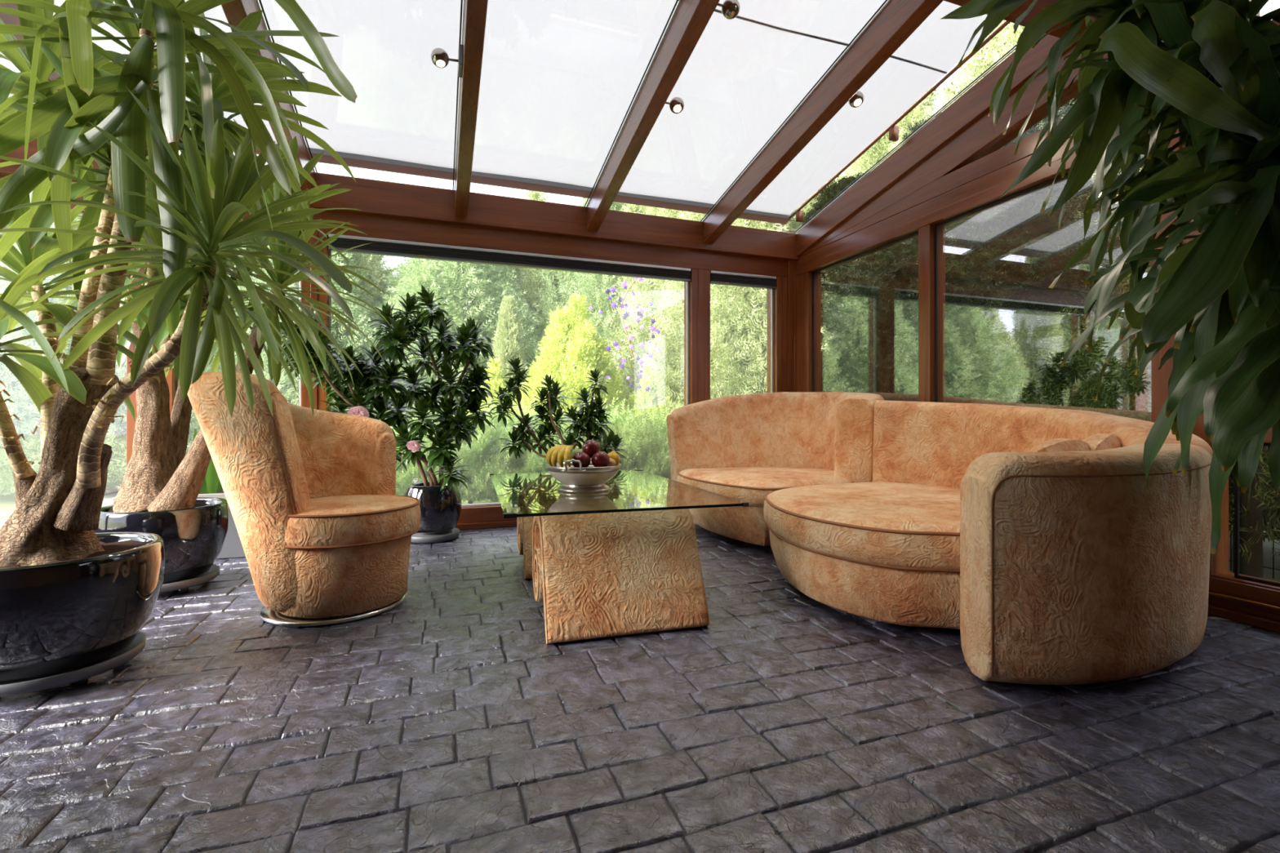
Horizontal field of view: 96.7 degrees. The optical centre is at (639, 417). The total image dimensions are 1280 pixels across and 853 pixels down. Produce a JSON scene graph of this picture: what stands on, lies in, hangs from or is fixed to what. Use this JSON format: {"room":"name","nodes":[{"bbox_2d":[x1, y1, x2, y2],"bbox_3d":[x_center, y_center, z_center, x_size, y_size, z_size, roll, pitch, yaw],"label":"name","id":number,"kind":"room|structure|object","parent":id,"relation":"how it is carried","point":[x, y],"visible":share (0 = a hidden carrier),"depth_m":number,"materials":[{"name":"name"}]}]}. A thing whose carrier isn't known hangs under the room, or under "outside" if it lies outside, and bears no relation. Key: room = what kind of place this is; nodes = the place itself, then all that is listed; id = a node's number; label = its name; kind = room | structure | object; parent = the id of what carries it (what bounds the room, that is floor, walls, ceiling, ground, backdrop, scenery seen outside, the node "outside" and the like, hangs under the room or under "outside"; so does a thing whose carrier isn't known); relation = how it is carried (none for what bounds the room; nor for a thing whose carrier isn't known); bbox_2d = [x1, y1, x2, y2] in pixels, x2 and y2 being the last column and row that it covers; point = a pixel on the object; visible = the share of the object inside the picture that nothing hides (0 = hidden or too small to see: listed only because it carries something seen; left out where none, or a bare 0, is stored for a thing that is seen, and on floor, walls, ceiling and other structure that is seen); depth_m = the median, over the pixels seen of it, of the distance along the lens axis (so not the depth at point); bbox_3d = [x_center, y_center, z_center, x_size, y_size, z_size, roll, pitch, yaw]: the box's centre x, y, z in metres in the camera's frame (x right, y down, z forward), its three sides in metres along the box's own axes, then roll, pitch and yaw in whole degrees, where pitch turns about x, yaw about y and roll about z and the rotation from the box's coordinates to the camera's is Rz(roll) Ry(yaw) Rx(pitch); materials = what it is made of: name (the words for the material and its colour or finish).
{"room":"sunroom","nodes":[
{"label":"sunroom","id":0,"kind":"room"},
{"bbox_2d":[0,493,117,527],"bbox_3d":[-2.251,0.950,6.013,7.000,0.100,4.060,0,0,-20],"label":"path","id":1,"kind":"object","parent":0,"point":[108,499],"visible":0.05,"depth_m":6.07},
{"bbox_2d":[403,481,462,534],"bbox_3d":[-1.368,0.594,3.748,0.372,0.312,0.372,0,0,-20],"label":"pot","id":2,"kind":"object","parent":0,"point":[440,511],"depth_m":3.61,"materials":[{"name":"black ceramic"}]},
{"bbox_2d":[0,524,1279,852],"bbox_3d":[-0.324,0.857,1.461,6.068,0.125,5.770,0,0,-20],"label":"floor","id":3,"kind":"structure","parent":0,"point":[445,719],"depth_m":1.41,"materials":[{"name":"stone"}]},
{"bbox_2d":[112,429,245,559],"bbox_3d":[-2.493,0.421,3.310,0.778,0.758,0.430,0,0,-20],"label":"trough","id":4,"kind":"object","parent":3,"relation":"on","point":[211,486],"visible":0.09,"depth_m":3.23,"materials":[{"name":"grey"}]},
{"bbox_2d":[0,0,387,699],"bbox_3d":[-1.658,-0.411,1.772,1.649,2.422,1.513,0,0,-20],"label":"yucca","id":5,"kind":"object","parent":3,"relation":"on","point":[76,601],"visible":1,"depth_m":1.60,"materials":[{"name":"green plant"}]},
{"bbox_2d":[0,532,165,681],"bbox_3d":[-1.817,0.575,1.762,0.536,0.335,0.536,0,0,-20],"label":"pot","id":6,"kind":"object","parent":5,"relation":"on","point":[62,609],"depth_m":1.64,"materials":[{"name":"black ceramic"}]},
{"bbox_2d":[47,119,389,593],"bbox_3d":[-1.965,-0.250,2.671,1.568,2.101,1.094,0,0,16],"label":"yucca","id":7,"kind":"object","parent":3,"relation":"on","point":[157,494],"visible":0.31,"depth_m":2.58,"materials":[{"name":"green plant"}]},
{"bbox_2d":[93,497,229,583],"bbox_3d":[-2.222,0.575,2.658,0.492,0.335,0.492,0,0,-20],"label":"pot","id":8,"kind":"object","parent":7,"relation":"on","point":[193,535],"depth_m":2.54,"materials":[{"name":"black ceramic"}]},
{"bbox_2d":[186,371,420,626],"bbox_3d":[-1.414,0.316,2.462,0.865,0.969,0.733,0,0,-20],"label":"tub chair","id":9,"kind":"object","parent":3,"relation":"on","point":[325,532],"visible":0.88,"depth_m":2.19,"materials":[{"name":"orange fabric"}]},
{"bbox_2d":[284,494,420,546],"bbox_3d":[-1.251,0.426,2.436,0.582,0.148,0.582,0,0,-20],"label":"seat cushion","id":10,"kind":"object","parent":9,"relation":"on","point":[325,520],"depth_m":2.23,"materials":[{"name":"fabric"}]},
{"bbox_2d":[346,405,421,471],"bbox_3d":[-1.441,0.367,3.193,0.390,0.865,0.292,0,0,-20],"label":"plant","id":11,"kind":"object","parent":3,"relation":"on","point":[414,446],"visible":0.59,"depth_m":3.27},
{"bbox_2d":[279,284,496,543],"bbox_3d":[-1.576,-0.006,3.576,1.293,1.611,0.667,0,0,-11],"label":"dracaena","id":12,"kind":"object","parent":3,"relation":"on","point":[440,504],"visible":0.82,"depth_m":3.57,"materials":[{"name":"green plant"}]},
{"bbox_2d":[454,505,516,529],"bbox_3d":[-1.331,0.725,4.106,5.550,0.150,0.190,0,0,-20],"label":"baseboard","id":13,"kind":"structure","parent":3,"relation":"on","point":[479,517],"depth_m":4.10,"materials":[{"name":"brown wood"}]},
{"bbox_2d":[126,237,176,466],"bbox_3d":[-3.001,-0.209,3.527,0.230,2.019,0.160,0,0,-20],"label":"post","id":14,"kind":"object","parent":13,"relation":"on","point":[171,377],"visible":0.02,"depth_m":3.42,"materials":[{"name":"brown wood"}]},
{"bbox_2d":[301,231,328,411],"bbox_3d":[-2.172,-0.210,3.819,0.153,2.020,0.166,0,0,-20],"label":"post","id":15,"kind":"object","parent":13,"relation":"on","point":[318,394],"visible":0.09,"depth_m":3.75,"materials":[{"name":"brown wood"}]},
{"bbox_2d":[328,236,688,507],"bbox_3d":[-0.845,-0.285,4.276,2.654,1.870,0.033,0,0,-20],"label":"window","id":16,"kind":"structure","parent":13,"relation":"on","point":[330,252],"depth_m":4.71,"materials":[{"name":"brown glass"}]},
{"bbox_2d":[328,233,690,281],"bbox_3d":[-0.830,-1.168,4.234,2.640,0.102,0.057,0,0,-20],"label":"window blind","id":17,"kind":"object","parent":16,"relation":"attached to","point":[380,246],"visible":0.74,"depth_m":4.17,"materials":[{"name":"fabric"}]},
{"bbox_2d":[684,268,710,405],"bbox_3d":[0.479,-0.210,4.765,0.169,2.020,0.166,0,0,-20],"label":"post","id":18,"kind":"object","parent":13,"relation":"on","point":[700,283],"visible":0.45,"depth_m":4.69,"materials":[{"name":"brown wood"}]},
{"bbox_2d":[770,288,773,392],"bbox_3d":[0.866,-0.285,4.886,0.641,1.870,0.033,0,0,-20],"label":"window","id":19,"kind":"structure","parent":13,"relation":"on","point":[771,290],"depth_m":4.98,"materials":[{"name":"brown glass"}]},
{"bbox_2d":[767,276,787,392],"bbox_3d":[1.213,-0.210,5.027,0.108,2.020,0.166,0,0,-20],"label":"post","id":20,"kind":"object","parent":13,"relation":"on","point":[780,293],"visible":0.41,"depth_m":4.96,"materials":[{"name":"brown wood"}]},
{"bbox_2d":[488,356,627,467],"bbox_3d":[-0.570,0.198,3.842,0.979,1.204,0.359,0,0,-1],"label":"dracaena","id":21,"kind":"object","parent":3,"relation":"on","point":[587,420],"visible":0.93,"depth_m":3.81,"materials":[{"name":"green plant"}]},
{"bbox_2d":[489,469,748,644],"bbox_3d":[-0.226,0.566,2.723,0.911,0.482,1.426,0,0,-17],"label":"coffee table","id":22,"kind":"object","parent":3,"relation":"on","point":[623,559],"visible":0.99,"depth_m":2.16,"materials":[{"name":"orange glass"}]},
{"bbox_2d":[546,458,621,493],"bbox_3d":[-0.254,0.251,2.569,0.339,0.154,0.339,0,0,-34],"label":"fruit bowl","id":23,"kind":"object","parent":22,"relation":"on","point":[590,479],"visible":0.77,"depth_m":2.46,"materials":[{"name":"metal"}]},
{"bbox_2d":[546,442,578,467],"bbox_3d":[-0.360,0.170,2.526,0.143,0.110,0.157,0,0,9],"label":"banana bunch","id":24,"kind":"object","parent":23,"relation":"on","point":[561,453],"visible":0.96,"depth_m":2.48,"materials":[{"name":"yellow"}]},
{"bbox_2d":[572,451,590,467],"bbox_3d":[-0.259,0.191,2.508,0.082,0.078,0.082,0,0,-20],"label":"apple","id":25,"kind":"object","parent":23,"relation":"on","point":[583,457],"visible":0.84,"depth_m":2.48,"materials":[{"name":"red food"}]},
{"bbox_2d":[582,440,599,457],"bbox_3d":[-0.221,0.143,2.570,0.082,0.082,0.085,0,0,-20],"label":"apple","id":26,"kind":"object","parent":25,"relation":"on","point":[590,447],"visible":0.73,"depth_m":2.54,"materials":[{"name":"red food"}]},
{"bbox_2d":[591,451,609,466],"bbox_3d":[-0.174,0.190,2.515,0.081,0.080,0.081,0,0,-20],"label":"apple","id":27,"kind":"object","parent":23,"relation":"on","point":[599,459],"visible":0.9,"depth_m":2.49,"materials":[{"name":"red food"}]},
{"bbox_2d":[607,450,619,466],"bbox_3d":[-0.126,0.192,2.589,0.066,0.081,0.066,0,0,-20],"label":"lemon","id":28,"kind":"object","parent":23,"relation":"on","point":[613,455],"visible":0.49,"depth_m":2.57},
{"bbox_2d":[666,391,884,546],"bbox_3d":[0.980,0.300,3.973,1.425,0.999,1.329,0,0,-20],"label":"sofa section","id":29,"kind":"object","parent":3,"relation":"on","point":[747,447],"visible":0.77,"depth_m":4.17,"materials":[{"name":"fabric"}]},
{"bbox_2d":[677,466,851,506],"bbox_3d":[0.901,0.434,3.808,1.116,0.153,1.051,0,0,-20],"label":"seat cushion","id":30,"kind":"object","parent":29,"relation":"on","point":[750,485],"depth_m":3.50,"materials":[{"name":"fabric"}]},
{"bbox_2d":[787,259,796,391],"bbox_3d":[1.355,-0.285,5.066,0.185,2.171,0.186,0,0,-20],"label":"post","id":31,"kind":"object","parent":3,"relation":"on","point":[792,264],"visible":0.3,"depth_m":4.96,"materials":[{"name":"brown wood"}]},
{"bbox_2d":[795,26,1086,256],"bbox_3d":[2.325,-2.014,2.448,0.155,1.256,5.450,0,0,-20],"label":"beam","id":32,"kind":"structure","parent":31,"relation":"on","point":[975,102],"depth_m":3.63,"materials":[{"name":"brown wood"}]},
{"bbox_2d":[799,35,1159,257],"bbox_3d":[2.334,-1.915,2.451,0.120,1.064,5.450,0,0,-20],"label":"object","id":33,"kind":"structure","parent":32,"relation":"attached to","point":[975,142],"depth_m":3.34,"materials":[{"name":"brown wood"}]},
{"bbox_2d":[795,19,1279,275],"bbox_3d":[2.337,-1.367,2.442,0.138,0.266,5.430,0,0,-20],"label":"cladding","id":34,"kind":"object","parent":32,"relation":"attached to","point":[980,183],"visible":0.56,"depth_m":3.52,"materials":[{"name":"brown wood"}]},
{"bbox_2d":[763,400,1213,684],"bbox_3d":[1.373,0.347,2.575,1.537,0.905,1.805,0,0,-20],"label":"sofa section","id":35,"kind":"object","parent":3,"relation":"on","point":[1052,567],"visible":0.94,"depth_m":1.74,"materials":[{"name":"fabric"}]},
{"bbox_2d":[763,481,959,569],"bbox_3d":[1.266,0.451,2.577,1.339,0.175,1.490,0,0,-20],"label":"seat cushion","id":36,"kind":"object","parent":35,"relation":"on","point":[873,525],"depth_m":2.22,"materials":[{"name":"fabric"}]},
{"bbox_2d":[1027,438,1089,452],"bbox_3d":[1.605,0.210,2.228,0.370,0.259,0.217,0,0,-20],"label":"throw pillow","id":37,"kind":"object","parent":35,"relation":"on","point":[1056,444],"visible":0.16,"depth_m":2.13,"materials":[{"name":"fabric"}]},
{"bbox_2d":[1082,433,1121,450],"bbox_3d":[1.827,0.200,2.318,0.360,0.271,0.207,0,0,-44],"label":"throw pillow","id":38,"kind":"object","parent":35,"relation":"on","point":[1097,442],"visible":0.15,"depth_m":2.20,"materials":[{"name":"fabric"}]},
{"bbox_2d":[934,142,1279,621],"bbox_3d":[2.342,-0.234,2.454,0.120,1.999,5.450,0,0,-20],"label":"window","id":39,"kind":"structure","parent":3,"relation":"on","point":[1065,175],"depth_m":3.00,"materials":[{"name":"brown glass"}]},
{"bbox_2d":[812,231,918,391],"bbox_3d":[1.670,-0.297,4.284,0.023,1.874,1.172,0,0,-20],"label":"window","id":40,"kind":"structure","parent":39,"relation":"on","point":[915,233],"depth_m":4.75,"materials":[{"name":"brown wood"}]},
{"bbox_2d":[941,0,1279,554],"bbox_3d":[1.489,-0.436,1.556,1.378,2.472,1.146,0,0,-20],"label":"plant","id":41,"kind":"object","parent":3,"relation":"on","point":[1211,74],"visible":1,"depth_m":1.37,"materials":[{"name":"green plant"}]},
{"bbox_2d":[1207,576,1279,632],"bbox_3d":[2.328,0.725,2.449,0.150,0.150,5.450,0,0,-20],"label":"baseboard","id":42,"kind":"structure","parent":3,"relation":"on","point":[1268,596],"depth_m":2.21,"materials":[{"name":"brown wood"}]},
{"bbox_2d":[795,271,821,391],"bbox_3d":[1.456,-0.217,4.920,0.132,2.034,0.170,0,0,-20],"label":"post","id":43,"kind":"object","parent":42,"relation":"on","point":[804,281],"visible":0.47,"depth_m":4.85,"materials":[{"name":"brown wood"}]},
{"bbox_2d":[918,223,945,402],"bbox_3d":[1.894,-0.217,3.693,0.132,2.034,0.092,0,0,-20],"label":"post","id":44,"kind":"object","parent":42,"relation":"on","point":[926,233],"visible":0.56,"depth_m":3.66,"materials":[{"name":"brown wood"}]},
{"bbox_2d":[1151,128,1182,422],"bbox_3d":[2.327,-0.217,2.477,0.132,2.034,0.103,0,0,-20],"label":"post","id":45,"kind":"object","parent":42,"relation":"on","point":[1159,378],"visible":0.06,"depth_m":2.47,"materials":[{"name":"brown wood"}]},
{"bbox_2d":[1182,143,1228,604],"bbox_3d":[2.367,-0.217,2.383,0.120,2.034,0.100,0,0,-20],"label":"post","id":46,"kind":"object","parent":42,"relation":"on","point":[1219,562],"visible":0.02,"depth_m":2.34,"materials":[{"name":"brown wood"}]},
{"bbox_2d":[0,479,1279,582],"bbox_3d":[-5.038,0.990,14.129,80.000,0.120,90.000,0,0,-20],"label":"ground","id":47,"kind":"structure","parent":0,"point":[7,503],"depth_m":4.25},
{"bbox_2d":[0,225,116,489],"bbox_3d":[-7.551,-0.944,6.788,2.336,3.619,2.485,0,0,10],"label":"conifer tree","id":48,"kind":"object","parent":47,"relation":"on","point":[2,370],"visible":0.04,"depth_m":6.41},
{"bbox_2d":[0,216,237,496],"bbox_3d":[-6.665,-1.250,7.458,4.037,4.311,3.674,0,0,-20],"label":"conifer tree","id":49,"kind":"object","parent":47,"relation":"on","point":[110,438],"visible":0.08,"depth_m":6.30,"materials":[{"name":"plant"}]},
{"bbox_2d":[110,244,441,482],"bbox_3d":[-5.211,-1.250,8.211,4.485,4.311,4.083,0,0,11],"label":"conifer tree","id":50,"kind":"object","parent":47,"relation":"on","point":[285,385],"visible":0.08,"depth_m":7.71,"materials":[{"name":"plant"}]},
{"bbox_2d":[289,252,410,428],"bbox_3d":[-4.395,-1.208,8.863,2.488,4.168,2.647,0,0,-3],"label":"conifer tree","id":51,"kind":"object","parent":47,"relation":"on","point":[378,273],"visible":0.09,"depth_m":8.62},
{"bbox_2d":[391,413,492,502],"bbox_3d":[-1.991,0.384,5.215,1.349,0.867,1.376,0,0,-37],"label":"shrub","id":52,"kind":"object","parent":47,"relation":"on","point":[411,469],"visible":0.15,"depth_m":4.85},
{"bbox_2d":[343,187,546,435],"bbox_3d":[-2.850,-1.376,9.266,4.395,4.577,4.001,0,0,-32],"label":"conifer tree","id":53,"kind":"object","parent":47,"relation":"on","point":[482,285],"visible":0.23,"depth_m":8.38,"materials":[{"name":"plant"}]},
{"bbox_2d":[395,407,525,503],"bbox_3d":[-1.568,0.354,5.298,1.445,0.929,1.474,0,0,8],"label":"shrub","id":54,"kind":"object","parent":47,"relation":"on","point":[488,465],"visible":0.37,"depth_m":4.90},
{"bbox_2d":[466,357,517,415],"bbox_3d":[-1.856,0.013,7.223,1.366,1.574,1.498,0,0,-31],"label":"golden thuja","id":55,"kind":"object","parent":47,"relation":"on","point":[497,380],"visible":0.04,"depth_m":7.07,"materials":[{"name":"yellow plant"}]},
{"bbox_2d":[488,295,529,392],"bbox_3d":[-1.913,-0.479,8.141,0.983,2.559,0.966,0,0,-35],"label":"cypress","id":56,"kind":"object","parent":47,"relation":"on","point":[508,323],"visible":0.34,"depth_m":8.04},
{"bbox_2d":[461,398,564,503],"bbox_3d":[-1.328,0.295,5.801,1.670,1.053,1.638,0,0,0],"label":"shrub","id":57,"kind":"object","parent":47,"relation":"on","point":[515,420],"visible":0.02,"depth_m":5.59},
{"bbox_2d":[499,190,570,370],"bbox_3d":[-1.908,-1.623,10.213,2.971,5.029,2.793,0,0,44],"label":"conifer tree","id":58,"kind":"object","parent":47,"relation":"on","point":[524,277],"visible":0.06,"depth_m":9.48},
{"bbox_2d":[482,413,593,500],"bbox_3d":[-0.855,0.384,5.409,1.349,0.867,1.376,0,0,-7],"label":"shrub","id":59,"kind":"object","parent":47,"relation":"on","point":[531,457],"visible":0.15,"depth_m":5.05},
{"bbox_2d":[505,290,632,426],"bbox_3d":[-0.820,-0.392,7.182,2.270,2.386,2.070,0,0,-35],"label":"golden thuja","id":60,"kind":"object","parent":47,"relation":"on","point":[573,349],"visible":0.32,"depth_m":6.87,"materials":[{"name":"yellow plant"}]},
{"bbox_2d":[515,197,650,394],"bbox_3d":[-0.647,-1.905,9.920,4.485,5.689,4.083,0,0,-1],"label":"conifer tree","id":61,"kind":"object","parent":47,"relation":"on","point":[580,282],"visible":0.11,"depth_m":9.03,"materials":[{"name":"plant"}]},
{"bbox_2d":[537,397,670,471],"bbox_3d":[-0.440,0.295,5.889,1.670,1.053,1.638,0,0,-15],"label":"shrub","id":62,"kind":"object","parent":47,"relation":"on","point":[618,406],"visible":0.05,"depth_m":5.69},
{"bbox_2d":[587,203,657,386],"bbox_3d":[0.219,-1.509,9.592,3.147,4.807,3.206,0,0,-1],"label":"conifer","id":63,"kind":"object","parent":47,"relation":"on","point":[638,209],"visible":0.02,"depth_m":8.85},
{"bbox_2d":[588,277,661,391],"bbox_3d":[-0.173,-0.649,7.259,0.888,2.901,1.506,0,0,0],"label":"vine","id":64,"kind":"object","parent":47,"relation":"on","point":[624,305],"visible":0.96,"depth_m":6.81,"materials":[{"name":"purple"}]},
{"bbox_2d":[590,400,671,479],"bbox_3d":[-0.006,0.324,5.754,1.542,0.991,1.572,0,0,-22],"label":"shrub","id":65,"kind":"object","parent":47,"relation":"on","point":[655,437],"visible":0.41,"depth_m":5.31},
{"bbox_2d":[625,364,675,422],"bbox_3d":[0.121,0.061,7.040,1.407,1.479,1.283,0,0,-4],"label":"golden thuja","id":66,"kind":"object","parent":47,"relation":"on","point":[642,396],"visible":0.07,"depth_m":6.92,"materials":[{"name":"yellow plant"}]},
{"bbox_2d":[624,396,683,479],"bbox_3d":[0.390,0.295,6.083,1.670,1.053,1.638,0,0,-29],"label":"shrub","id":67,"kind":"object","parent":47,"relation":"on","point":[678,402],"visible":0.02,"depth_m":6.09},
{"bbox_2d":[599,206,759,408],"bbox_3d":[0.703,-1.509,8.730,3.206,4.807,3.147,0,0,-31],"label":"tree","id":68,"kind":"object","parent":47,"relation":"on","point":[643,291],"visible":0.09,"depth_m":7.96,"materials":[{"name":"plant"}]},
{"bbox_2d":[627,207,854,422],"bbox_3d":[1.214,-1.509,7.548,3.206,4.807,3.147,0,0,28],"label":"trees","id":69,"kind":"object","parent":47,"relation":"on","point":[737,313],"visible":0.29,"depth_m":6.84,"materials":[{"name":"plant"}]},
{"bbox_2d":[798,169,866,365],"bbox_3d":[3.573,-2.696,10.822,3.512,7.256,3.301,0,0,2],"label":"conifer tree","id":70,"kind":"object","parent":47,"relation":"on","point":[806,206],"visible":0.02,"depth_m":10.19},
{"bbox_2d":[744,170,1011,404],"bbox_3d":[2.824,-1.205,7.644,3.998,4.012,3.766,0,0,11],"label":"shade tree","id":71,"kind":"object","parent":47,"relation":"on","point":[831,192],"visible":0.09,"depth_m":6.86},
{"bbox_2d":[822,81,949,399],"bbox_3d":[4.156,-2.696,9.127,3.301,7.256,3.512,0,0,10],"label":"conifer tree","id":72,"kind":"object","parent":47,"relation":"on","point":[883,146],"visible":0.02,"depth_m":8.73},
{"bbox_2d":[821,111,1140,406],"bbox_3d":[3.315,-1.205,5.933,3.998,4.012,3.766,0,0,-40],"label":"shade tree","id":73,"kind":"object","parent":47,"relation":"on","point":[886,258],"visible":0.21,"depth_m":5.46,"materials":[{"name":"plant"}]},
{"bbox_2d":[884,20,1149,405],"bbox_3d":[4.987,-2.926,7.767,3.572,7.733,3.358,0,0,22],"label":"conifer tree","id":74,"kind":"object","parent":47,"relation":"on","point":[1006,39],"visible":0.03,"depth_m":7.41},
{"bbox_2d":[981,164,1144,404],"bbox_3d":[5.878,-2.764,7.674,3.417,7.397,3.212,0,0,-30],"label":"conifer tree","id":75,"kind":"object","parent":47,"relation":"on","point":[1144,165],"visible":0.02,"depth_m":7.10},
{"bbox_2d":[854,98,1277,528],"bbox_3d":[3.934,-1.205,5.244,3.766,4.012,3.998,0,0,-2],"label":"shade tree","id":76,"kind":"object","parent":47,"relation":"on","point":[995,254],"visible":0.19,"depth_m":4.79,"materials":[{"name":"plant"}]},
{"bbox_2d":[988,274,1279,542],"bbox_3d":[3.765,-0.148,4.276,2.224,1.937,2.220,0,0,17],"label":"shrub","id":77,"kind":"object","parent":47,"relation":"on","point":[1043,356],"visible":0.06,"depth_m":4.39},
{"bbox_2d":[1022,268,1279,568],"bbox_3d":[3.421,-0.103,3.365,2.114,1.845,2.118,0,0,-10],"label":"shrub","id":78,"kind":"object","parent":47,"relation":"on","point":[1118,384],"visible":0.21,"depth_m":3.26,"materials":[{"name":"plant"}]},
{"bbox_2d":[1110,351,1279,578],"bbox_3d":[3.418,0.200,2.026,0.006,1.200,3.125,0,0,-20],"label":"wire fence","id":79,"kind":"object","parent":47,"relation":"on","point":[1230,560],"visible":0.12,"depth_m":2.96,"materials":[{"name":"metal"}]},
{"bbox_2d":[1232,0,1263,578],"bbox_3d":[2.984,-0.800,2.798,0.107,3.201,0.105,0,0,-20],"label":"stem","id":80,"kind":"object","parent":47,"relation":"on","point":[1254,567],"visible":0.02,"depth_m":2.76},
{"bbox_2d":[1228,446,1279,555],"bbox_3d":[4.750,-1.005,2.576,3.598,3.610,3.390,0,0,37],"label":"shade tree","id":81,"kind":"object","parent":47,"relation":"on","point":[1277,499],"visible":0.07,"depth_m":3.14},
{"bbox_3d":[0.201,-2.488,-0.088,5.820,0.548,2.300,0,0,-20],"label":"ceiling","id":82,"kind":"structure","parent":0,"visible":0},
{"bbox_2d":[0,3,60,91],"bbox_3d":[-2.143,-2.033,0.829,0.084,1.234,5.400,0,0,-20],"label":"rafter","id":83,"kind":"object","parent":82,"relation":"attached to","point":[7,19],"depth_m":2.42,"materials":[{"name":"brown wood"}]},
{"bbox_2d":[221,0,314,192],"bbox_3d":[-1.253,-2.033,1.146,0.084,1.234,5.400,0,0,-20],"label":"rafter","id":84,"kind":"object","parent":82,"relation":"attached to","point":[235,11],"visible":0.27,"depth_m":2.69,"materials":[{"name":"brown wood"}]},
{"bbox_2d":[454,0,488,216],"bbox_3d":[-0.353,-2.033,1.467,0.084,1.234,5.400,0,0,-20],"label":"rafter","id":85,"kind":"object","parent":82,"relation":"attached to","point":[475,11],"visible":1,"depth_m":2.91,"materials":[{"name":"brown wood"}]},
{"bbox_2d":[431,44,462,77],"bbox_3d":[-0.938,-1.744,2.765,0.147,0.100,0.110,0,0,-20],"label":"spotlight","id":86,"kind":"object","parent":85,"relation":"attached to","point":[440,58],"visible":1,"depth_m":2.74,"materials":[{"name":"grey metal"}]},
{"bbox_2d":[943,0,1090,38],"bbox_3d":[-0.481,-1.965,1.782,5.590,0.208,0.200,0,0,-20],"label":"beam","id":87,"kind":"structure","parent":85,"relation":"attached to","point":[1038,6],"depth_m":2.63,"materials":[{"name":"brown wood"}]},
{"bbox_2d":[586,0,719,231],"bbox_3d":[0.544,-2.033,1.786,0.084,1.234,5.400,0,0,-20],"label":"rafter","id":88,"kind":"object","parent":82,"relation":"attached to","point":[691,19],"visible":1,"depth_m":3.07,"materials":[{"name":"brown wood"}]},
{"bbox_2d":[665,97,684,113],"bbox_3d":[0.175,-1.739,3.163,0.147,0.084,0.083,0,0,-20],"label":"spotlight","id":89,"kind":"object","parent":88,"relation":"attached to","point":[676,104],"visible":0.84,"depth_m":3.15,"materials":[{"name":"grey metal"}]},
{"bbox_2d":[717,0,740,19],"bbox_3d":[0.383,-1.860,2.579,0.147,0.083,0.084,0,0,-20],"label":"spotlight","id":90,"kind":"object","parent":88,"relation":"attached to","point":[730,8],"visible":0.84,"depth_m":2.56,"materials":[{"name":"grey metal"}]},
{"bbox_2d":[702,0,943,244],"bbox_3d":[1.460,-2.033,2.113,0.084,1.234,5.400,0,0,-20],"label":"rafter","id":91,"kind":"object","parent":82,"relation":"attached to","point":[899,19],"visible":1,"depth_m":3.20,"materials":[{"name":"brown wood"}]},
{"bbox_2d":[848,90,863,107],"bbox_3d":[1.192,-1.798,3.207,0.147,0.084,0.083,0,0,-20],"label":"spotlight","id":92,"kind":"object","parent":91,"relation":"attached to","point":[856,100],"visible":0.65,"depth_m":3.19,"materials":[{"name":"grey metal"}]},
{"bbox_3d":[3.106,-0.217,0.311,0.120,2.034,0.900,0,0,-20],"label":"wall","id":93,"kind":"structure","parent":0,"visible":0},
{"bbox_2d":[1208,426,1279,610],"bbox_3d":[2.801,0.328,1.115,0.155,0.775,2.620,0,0,-20],"label":"window","id":94,"kind":"structure","parent":93,"relation":"in","point":[1237,575],"depth_m":2.26,"materials":[{"name":"brown wood"}]},
{"bbox_3d":[-3.050,-0.833,0.484,0.120,3.266,5.560,0,0,-20],"label":"wall","id":95,"kind":"structure","parent":0,"visible":0},
{"bbox_2d":[0,175,787,277],"bbox_3d":[-1.384,-1.305,4.104,5.650,0.170,0.160,0,0,-20],"label":"beam","id":96,"kind":"structure","parent":95,"relation":"attached to","point":[375,227],"depth_m":4.25,"materials":[{"name":"brown wood"}]},
{"bbox_2d":[0,138,799,260],"bbox_3d":[-1.327,-1.482,4.095,5.750,0.225,0.215,0,0,-20],"label":"beam","id":97,"kind":"structure","parent":96,"relation":"on","point":[372,197],"depth_m":4.16,"materials":[{"name":"brown wood"}]},
{"bbox_2d":[256,0,464,190],"bbox_3d":[-1.201,-1.909,2.422,0.879,0.665,3.370,0,0,-20],"label":"window","id":98,"kind":"structure","parent":97,"relation":"on","point":[260,1],"depth_m":3.12,"materials":[{"name":"clear glass"}]},
{"bbox_2d":[584,0,681,206],"bbox_3d":[-0.303,-1.909,2.743,0.876,0.665,3.370,0,0,-20],"label":"window","id":99,"kind":"structure","parent":97,"relation":"on","point":[677,1],"depth_m":3.19,"materials":[{"name":"clear glass"}]},
{"bbox_2d":[700,0,890,222],"bbox_3d":[0.604,-1.909,3.066,0.897,0.665,3.370,0,0,-20],"label":"window","id":100,"kind":"structure","parent":97,"relation":"on","point":[815,85],"depth_m":3.32,"materials":[{"name":"clear glass"}]},
{"bbox_2d":[793,44,1017,233],"bbox_3d":[1.484,-1.909,3.380,0.821,0.665,3.370,0,0,-20],"label":"window","id":101,"kind":"structure","parent":97,"relation":"on","point":[1013,48],"depth_m":3.68,"materials":[{"name":"clear glass"}]},
{"bbox_2d":[0,0,1010,224],"bbox_3d":[-0.789,-2.042,2.296,5.755,0.787,3.655,0,0,-20],"label":"glass roof","id":102,"kind":"object","parent":101,"relation":"on","point":[560,79],"visible":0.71,"depth_m":3.32,"materials":[{"name":"fabric"}]},
{"bbox_2d":[710,270,776,289],"bbox_3d":[0.881,-1.168,4.844,0.633,0.102,0.057,0,0,-20],"label":"window blind","id":103,"kind":"object","parent":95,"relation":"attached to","point":[718,277],"visible":0.99,"depth_m":4.83,"materials":[{"name":"fabric"}]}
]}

